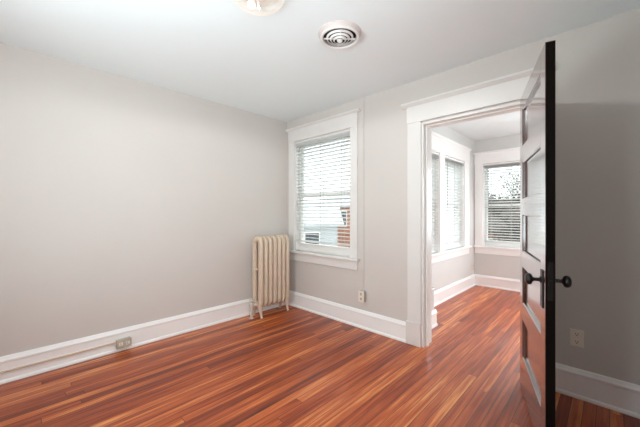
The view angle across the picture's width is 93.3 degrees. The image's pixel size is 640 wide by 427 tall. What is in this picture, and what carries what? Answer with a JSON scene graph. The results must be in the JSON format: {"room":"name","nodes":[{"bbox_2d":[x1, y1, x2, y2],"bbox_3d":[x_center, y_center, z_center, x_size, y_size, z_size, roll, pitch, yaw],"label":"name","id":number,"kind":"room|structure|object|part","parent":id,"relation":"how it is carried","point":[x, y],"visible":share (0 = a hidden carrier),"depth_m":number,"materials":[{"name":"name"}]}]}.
{"room":"empty bedroom","nodes":[
{"label":"empty bedroom","id":0,"kind":"room"},
{"bbox_2d":[0,42,286,356],"bbox_3d":[-1.665,0.052,3.012,0.200,2.595,3.600,0,0,44],"label":"wall","id":1,"kind":"structure","parent":0,"point":[125,202],"depth_m":2.70,"materials":[{"name":"beige paint"}]},
{"bbox_2d":[0,342,115,373],"bbox_3d":[-2.267,1.147,2.210,0.012,0.014,1.310,0,0,44],"label":"wire raceway","id":2,"kind":"object","parent":1,"relation":"attached to","point":[51,359],"visible":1,"depth_m":2.38,"materials":[{"name":"beige paint"}]},
{"bbox_2d":[116,336,131,348],"bbox_3d":[-1.760,1.158,2.707,0.051,0.076,0.116,0,0,44],"label":"outlet box","id":3,"kind":"object","parent":1,"relation":"attached to","point":[127,341],"visible":1,"depth_m":2.69,"materials":[{"name":"beige metal"}]},
{"bbox_2d":[0,298,284,384],"bbox_3d":[-1.582,1.135,2.932,0.030,0.190,3.300,0,0,44],"label":"baseboard","id":4,"kind":"structure","parent":1,"relation":"attached to","point":[141,334],"depth_m":2.67,"materials":[{"name":"white paint"}]},
{"bbox_2d":[0,285,639,426],"bbox_3d":[0.978,1.290,2.510,4.300,0.120,6.250,0,0,44],"label":"floor","id":5,"kind":"structure","parent":0,"point":[294,367],"depth_m":2.21,"materials":[{"name":"brown wood"}]},
{"bbox_2d":[249,234,288,318],"bbox_3d":[-0.631,0.752,3.711,0.205,0.969,0.546,0,0,44],"label":"radiator","id":6,"kind":"object","parent":5,"relation":"on","point":[270,254],"visible":1,"depth_m":3.63,"materials":[{"name":"beige paint"}]},
{"bbox_2d":[432,288,437,328],"bbox_3d":[1.018,1.024,3.275,0.335,0.411,0.455,0,0,44],"label":"boxing","id":7,"kind":"structure","parent":5,"relation":"on","point":[434,312],"depth_m":3.29,"materials":[{"name":"grey paint"}]},
{"bbox_3d":[1.029,1.144,3.264,0.305,0.172,0.455,0,0,44],"label":"baseboard","id":8,"kind":"part","parent":7,"relation":"part of","materials":[{"name":"white paint"}]},
{"bbox_2d":[0,0,639,140],"bbox_3d":[0.960,-1.325,2.527,4.650,0.160,6.550,0,0,44],"label":"ceiling","id":9,"kind":"structure","parent":0,"point":[273,62],"depth_m":2.17,"materials":[{"name":"white paint"}]},
{"bbox_2d":[242,0,278,9],"bbox_3d":[-0.346,-1.192,1.686,0.310,0.106,0.310,0,0,44],"label":"ceiling lamp","id":10,"kind":"object","parent":9,"relation":"attached to","point":[251,4],"visible":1,"depth_m":1.74,"materials":[{"name":"white glass"}]},
{"bbox_3d":[-0.393,-1.202,1.731,0.050,0.051,0.050,0,0,44],"label":"bulb","id":11,"kind":"part","parent":10,"relation":"part of","materials":[{"name":"white"}]},
{"bbox_2d":[318,20,360,48],"bbox_3d":[0.137,-1.214,2.092,0.296,0.061,0.296,0,0,44],"label":"ceiling vent","id":12,"kind":"object","parent":9,"relation":"in","point":[338,34],"visible":1,"depth_m":2.05,"materials":[{"name":"white metal"}]},
{"bbox_2d":[432,126,473,290],"bbox_3d":[1.693,0.048,4.322,0.150,2.605,2.950,0,0,44],"label":"wall","id":13,"kind":"structure","parent":0,"point":[447,272],"depth_m":4.72,"materials":[{"name":"grey paint"}]},
{"bbox_2d":[432,131,471,263],"bbox_3d":[1.667,-0.200,4.256,0.205,1.716,2.220,0,0,44],"label":"window","id":14,"kind":"structure","parent":13,"relation":"in","point":[444,146],"depth_m":4.32,"materials":[{"name":"white paint"}]},
{"bbox_3d":[1.293,0.179,3.909,0.030,0.678,0.804,0,0,44],"label":"sash","id":15,"kind":"part","parent":14,"relation":"part of","materials":[{"name":"white paint"}]},
{"bbox_2d":[432,153,438,246],"bbox_3d":[1.337,-0.178,3.866,0.079,1.242,0.796,0,0,44],"label":"blind","id":16,"kind":"object","parent":14,"relation":"attached to","point":[434,156],"visible":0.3,"depth_m":4.10,"materials":[{"name":"white plastic"}]},
{"bbox_3d":[1.699,-0.151,4.205,0.022,1.362,0.162,0,0,44],"label":"mullion casing","id":17,"kind":"part","parent":14,"relation":"part of","materials":[{"name":"white paint"}]},
{"bbox_3d":[1.951,-0.462,4.636,0.030,0.680,0.784,0,0,44],"label":"sash","id":18,"kind":"part","parent":14,"relation":"part of","materials":[{"name":"white paint"}]},
{"bbox_3d":[1.711,-0.932,4.215,0.026,0.200,2.172,0,0,44],"label":"head casing","id":19,"kind":"part","parent":14,"relation":"part of","materials":[{"name":"white paint"}]},
{"bbox_3d":[1.974,0.179,4.614,0.030,0.678,0.784,0,0,44],"label":"sash","id":20,"kind":"part","parent":14,"relation":"part of","materials":[{"name":"white paint"}]},
{"bbox_2d":[445,157,463,243],"bbox_3d":[2.018,-0.178,4.571,0.079,1.242,0.776,0,0,44],"label":"blind","id":21,"kind":"object","parent":14,"relation":"attached to","point":[447,160],"visible":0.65,"depth_m":4.56,"materials":[{"name":"white plastic"}]},
{"bbox_3d":[2.010,0.433,4.579,0.050,0.020,0.768,0,0,44],"label":"rail","id":22,"kind":"part","parent":21,"relation":"part of","materials":[{"name":"white plastic"}]},
{"bbox_3d":[2.010,-0.162,4.579,0.056,1.181,0.004,0,0,44],"label":"ladder cord","id":23,"kind":"part","parent":21,"relation":"part of","materials":[{"name":"grey plastic"}]},
{"bbox_3d":[2.206,-0.162,4.782,0.056,1.181,0.004,0,0,44],"label":"ladder cord","id":24,"kind":"part","parent":21,"relation":"part of","materials":[{"name":"grey plastic"}]},
{"bbox_3d":[2.388,-0.151,4.919,0.022,1.362,0.206,0,0,44],"label":"casing","id":25,"kind":"part","parent":14,"relation":"part of","materials":[{"name":"white paint"}]},
{"bbox_2d":[434,274,474,306],"bbox_3d":[1.882,1.137,4.389,0.030,0.185,2.290,0,0,44],"label":"baseboard","id":26,"kind":"structure","parent":13,"relation":"attached to","point":[443,294],"depth_m":4.48,"materials":[{"name":"white paint"}]},
{"bbox_2d":[287,8,639,384],"bbox_3d":[0.889,0.052,2.943,3.570,2.595,0.150,0,0,44],"label":"wall","id":27,"kind":"structure","parent":0,"point":[598,63],"depth_m":2.02,"materials":[{"name":"beige paint"}]},
{"bbox_2d":[285,108,360,269],"bbox_3d":[0.037,-0.255,3.728,1.229,1.746,0.205,0,0,44],"label":"window","id":28,"kind":"structure","parent":27,"relation":"in","point":[349,119],"depth_m":3.67,"materials":[{"name":"white wood"}]},
{"bbox_3d":[-0.378,-0.231,4.048,0.103,1.442,0.022,0,0,44],"label":"casing","id":29,"kind":"part","parent":28,"relation":"part of","materials":[{"name":"white wood"}]},
{"bbox_2d":[295,131,349,245],"bbox_3d":[0.016,-0.276,3.701,0.912,1.286,0.079,0,0,44],"label":"blind","id":30,"kind":"object","parent":28,"relation":"attached to","point":[323,140],"visible":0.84,"depth_m":3.68,"materials":[{"name":"white plastic"}]},
{"bbox_3d":[0.024,-0.260,3.710,0.004,1.224,0.056,0,0,44],"label":"ladder cord","id":31,"kind":"part","parent":30,"relation":"part of","materials":[{"name":"grey plastic"}]},
{"bbox_3d":[0.024,0.356,3.710,0.904,0.020,0.050,0,0,44],"label":"rail","id":32,"kind":"part","parent":30,"relation":"part of","materials":[{"name":"white plastic"}]},
{"bbox_3d":[0.024,-0.895,3.710,0.912,0.047,0.054,0,0,44],"label":"head rail","id":33,"kind":"part","parent":30,"relation":"part of","materials":[{"name":"white plastic"}]},
{"bbox_3d":[-0.004,-1.027,3.684,1.157,0.150,0.026,0,0,44],"label":"head casing","id":34,"kind":"part","parent":28,"relation":"part of","materials":[{"name":"white wood"}]},
{"bbox_3d":[0.058,0.114,3.746,0.920,0.728,0.030,0,0,44],"label":"sash","id":35,"kind":"part","parent":28,"relation":"part of","materials":[{"name":"glass"}]},
{"bbox_3d":[0.081,-0.567,3.769,0.920,0.710,0.030,0,0,44],"label":"sash","id":36,"kind":"part","parent":28,"relation":"part of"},
{"bbox_3d":[0.373,-0.231,3.322,0.098,1.442,0.022,0,0,44],"label":"casing","id":37,"kind":"part","parent":28,"relation":"part of","materials":[{"name":"white wood"}]},
{"bbox_2d":[289,290,405,342],"bbox_3d":[0.184,1.135,3.500,1.782,0.190,0.030,0,0,44],"label":"baseboard","id":38,"kind":"structure","parent":27,"relation":"attached to","point":[386,326],"depth_m":3.33,"materials":[{"name":"white paint"}]},
{"bbox_2d":[358,290,365,302],"bbox_3d":[0.452,0.882,3.225,0.072,0.118,0.053,0,0,44],"label":"outlet box","id":39,"kind":"object","parent":27,"relation":"attached to","point":[361,293],"visible":1,"depth_m":3.21,"materials":[{"name":"beige plastic"}]},
{"bbox_2d":[363,97,363,289],"bbox_3d":[0.466,-0.210,3.240,0.013,2.070,0.010,0,0,44],"label":"wire raceway","id":40,"kind":"object","parent":27,"relation":"attached to","point":[363,97],"visible":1,"depth_m":3.23,"materials":[{"name":"beige paint"}]},
{"bbox_2d":[401,64,556,347],"bbox_3d":[1.270,0.096,2.554,1.170,2.268,0.231,0,0,44],"label":"door frame","id":41,"kind":"structure","parent":27,"relation":"attached to","point":[511,87],"depth_m":2.78,"materials":[{"name":"white wood"}]},
{"bbox_3d":[0.884,0.084,2.827,0.135,1.862,0.024,0,0,44],"label":"casing","id":42,"kind":"part","parent":41,"relation":"part of","materials":[{"name":"white wood"}]},
{"bbox_3d":[1.228,-0.923,2.492,1.107,0.153,0.028,0,0,44],"label":"head casing","id":43,"kind":"part","parent":41,"relation":"part of","materials":[{"name":"white wood"}]},
{"bbox_2d":[520,40,571,426],"bbox_3d":[1.264,0.205,1.783,0.184,2.030,0.842,0,0,27],"label":"door","id":44,"kind":"structure","parent":27,"relation":"in","point":[538,280],"depth_m":1.60,"materials":[{"name":"black"}]},
{"bbox_3d":[1.264,1.100,1.782,0.040,0.240,0.605,0,0,27],"label":"rail","id":45,"kind":"part","parent":44,"relation":"part of","materials":[{"name":"wood"}]},
{"bbox_3d":[1.264,0.666,1.782,0.040,0.112,0.605,0,0,27],"label":"rail","id":46,"kind":"part","parent":44,"relation":"part of","materials":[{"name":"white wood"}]},
{"bbox_3d":[1.264,0.310,1.782,0.040,0.104,0.605,0,0,27],"label":"rail","id":47,"kind":"part","parent":44,"relation":"part of","materials":[{"name":"white wood"}]},
{"bbox_3d":[1.264,-0.046,1.782,0.040,0.108,0.605,0,0,27],"label":"rail","id":48,"kind":"part","parent":44,"relation":"part of","materials":[{"name":"white wood"}]},
{"bbox_3d":[1.264,-0.405,1.782,0.040,0.110,0.605,0,0,27],"label":"rail","id":49,"kind":"part","parent":44,"relation":"part of","materials":[{"name":"white wood"}]},
{"bbox_3d":[1.264,-0.760,1.782,0.040,0.100,0.605,0,0,27],"label":"rail","id":50,"kind":"part","parent":44,"relation":"part of","materials":[{"name":"white wood"}]},
{"bbox_3d":[1.264,0.851,1.782,0.038,0.258,0.605,0,0,27],"label":"panel moulding","id":51,"kind":"part","parent":44,"relation":"part of","materials":[{"name":"wood"}]},
{"bbox_3d":[1.264,0.486,1.782,0.038,0.248,0.605,0,0,27],"label":"panel moulding","id":52,"kind":"part","parent":44,"relation":"part of","materials":[{"name":"wood"}]},
{"bbox_3d":[1.264,0.133,1.782,0.038,0.250,0.605,0,0,27],"label":"panel moulding","id":53,"kind":"part","parent":44,"relation":"part of","materials":[{"name":"white wood"}]},
{"bbox_3d":[1.264,-0.225,1.782,0.038,0.250,0.605,0,0,27],"label":"panel moulding","id":54,"kind":"part","parent":44,"relation":"part of","materials":[{"name":"white wood"}]},
{"bbox_3d":[1.264,-0.585,1.782,0.038,0.250,0.605,0,0,27],"label":"panel moulding","id":55,"kind":"part","parent":44,"relation":"part of","materials":[{"name":"white wood"}]},
{"bbox_3d":[1.264,0.851,1.782,0.008,0.258,0.605,0,0,27],"label":"panel","id":56,"kind":"part","parent":44,"relation":"part of","materials":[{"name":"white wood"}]},
{"bbox_3d":[1.264,0.486,1.782,0.008,0.248,0.605,0,0,27],"label":"panel","id":57,"kind":"part","parent":44,"relation":"part of","materials":[{"name":"white wood"}]},
{"bbox_3d":[1.264,0.133,1.782,0.008,0.250,0.605,0,0,27],"label":"panel","id":58,"kind":"part","parent":44,"relation":"part of","materials":[{"name":"white wood"}]},
{"bbox_3d":[1.264,-0.225,1.782,0.008,0.250,0.605,0,0,27],"label":"panel","id":59,"kind":"part","parent":44,"relation":"part of","materials":[{"name":"white wood"}]},
{"bbox_3d":[1.264,-0.585,1.782,0.008,0.250,0.605,0,0,27],"label":"panel","id":60,"kind":"part","parent":44,"relation":"part of","materials":[{"name":"white wood"}]},
{"bbox_3d":[1.057,0.325,1.499,0.068,0.057,0.057,0,0,27],"label":"knob","id":61,"kind":"part","parent":44,"relation":"part of","materials":[{"name":"black metal"}]},
{"bbox_3d":[1.078,0.320,1.412,0.022,0.180,0.011,0,0,27],"label":"latch plate","id":62,"kind":"part","parent":44,"relation":"part of","materials":[{"name":"black"}]},
{"bbox_3d":[1.161,0.325,1.447,0.068,0.057,0.057,0,0,27],"label":"knob","id":63,"kind":"part","parent":44,"relation":"part of","materials":[{"name":"black metal"}]},
{"bbox_2d":[570,328,583,347],"bbox_3d":[1.724,0.836,2.027,0.072,0.115,0.009,0,0,44],"label":"wall outlet","id":64,"kind":"object","parent":27,"relation":"attached to","point":[576,336],"visible":1,"depth_m":2.02,"materials":[{"name":"beige plastic"}]},
{"bbox_2d":[556,363,639,418],"bbox_3d":[1.818,1.135,1.922,0.515,0.190,0.030,0,0,44],"label":"baseboard","id":65,"kind":"structure","parent":27,"relation":"attached to","point":[614,394],"depth_m":1.94,"materials":[{"name":"white paint"}]},
{"bbox_2d":[474,134,519,279],"bbox_3d":[3.787,0.048,4.246,2.970,2.605,0.150,0,0,44],"label":"wall","id":66,"kind":"structure","parent":0,"point":[503,266],"depth_m":4.99,"materials":[{"name":"grey paint"}]},
{"bbox_2d":[473,147,519,256],"bbox_3d":[3.096,-0.180,4.875,1.130,1.716,0.205,0,0,44],"label":"window","id":67,"kind":"structure","parent":66,"relation":"in","point":[510,154],"depth_m":5.12,"materials":[{"name":"white paint"}]},
{"bbox_3d":[2.714,-0.146,5.163,0.121,1.392,0.022,0,0,44],"label":"casing","id":68,"kind":"part","parent":67,"relation":"part of","materials":[{"name":"white paint"}]},
{"bbox_3d":[3.054,-0.927,4.832,1.082,0.170,0.026,0,0,44],"label":"head casing","id":69,"kind":"part","parent":67,"relation":"part of","materials":[{"name":"white paint"}]},
{"bbox_3d":[3.137,-0.467,4.918,0.804,0.690,0.030,0,0,44],"label":"sash","id":70,"kind":"part","parent":67,"relation":"part of","materials":[{"name":"white paint"}]},
{"bbox_2d":[484,162,519,243],"bbox_3d":[3.072,-0.166,4.851,0.796,1.286,0.079,0,0,44],"label":"blind","id":71,"kind":"object","parent":67,"relation":"attached to","point":[516,163],"visible":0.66,"depth_m":4.95,"materials":[{"name":"white plastic"}]},
{"bbox_3d":[3.080,0.467,4.859,0.788,0.020,0.050,0,0,44],"label":"rail","id":72,"kind":"part","parent":71,"relation":"part of","materials":[{"name":"white plastic"}]},
{"bbox_3d":[3.115,0.189,4.895,0.804,0.698,0.030,0,0,44],"label":"sash","id":73,"kind":"part","parent":67,"relation":"part of","materials":[{"name":"white paint"}]},
{"bbox_2d":[475,274,519,291],"bbox_3d":[3.671,1.137,4.233,2.820,0.185,0.030,0,0,44],"label":"baseboard","id":74,"kind":"structure","parent":66,"relation":"attached to","point":[480,280],"depth_m":4.95,"materials":[{"name":"white paint"}]},
{"label":"outside","id":75,"kind":"structure","parent":0,"visible":0},
{"bbox_2d":[445,231,453,241],"bbox_3d":[4.578,4.330,20.129,105.000,0.200,110.000,0,0,44],"label":"ground","id":76,"kind":"structure","parent":75,"point":[452,235],"depth_m":55.54,"materials":[{"name":"white"}]},
{"bbox_2d":[304,202,343,245],"bbox_3d":[-2.072,1.700,21.071,6.700,5.060,7.200,0,0,-2],"label":"neighbor house","id":77,"kind":"structure","parent":76,"relation":"on","point":[313,237],"depth_m":17.92,"materials":[{"name":"grey"}]},
{"bbox_3d":[-0.458,1.730,17.810,0.800,1.140,0.020,0,0,-2],"label":"pane","id":78,"kind":"part","parent":77,"relation":"part of","materials":[{"name":"grey"}]},
{"bbox_2d":[327,196,349,246],"bbox_3d":[2.656,1.200,26.832,4.100,6.060,4.700,0,0,2],"label":"neighbor house","id":79,"kind":"structure","parent":76,"relation":"on","point":[330,197],"depth_m":24.86,"materials":[{"name":"red brick"}]},
{"bbox_2d":[488,166,519,241],"bbox_3d":[7.330,1.174,10.142,5.185,6.140,5.070,0,0,32],"label":"tree","id":80,"kind":"object","parent":76,"relation":"on","point":[497,201],"visible":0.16,"depth_m":11.28,"materials":[{"name":"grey plant"}]},
{"bbox_2d":[488,198,519,239],"bbox_3d":[12.721,1.220,17.397,7.300,6.020,7.700,0,0,40],"label":"neighbor house","id":81,"kind":"structure","parent":76,"relation":"on","point":[516,218],"depth_m":16.20,"materials":[{"name":"grey brick"}]}
]}

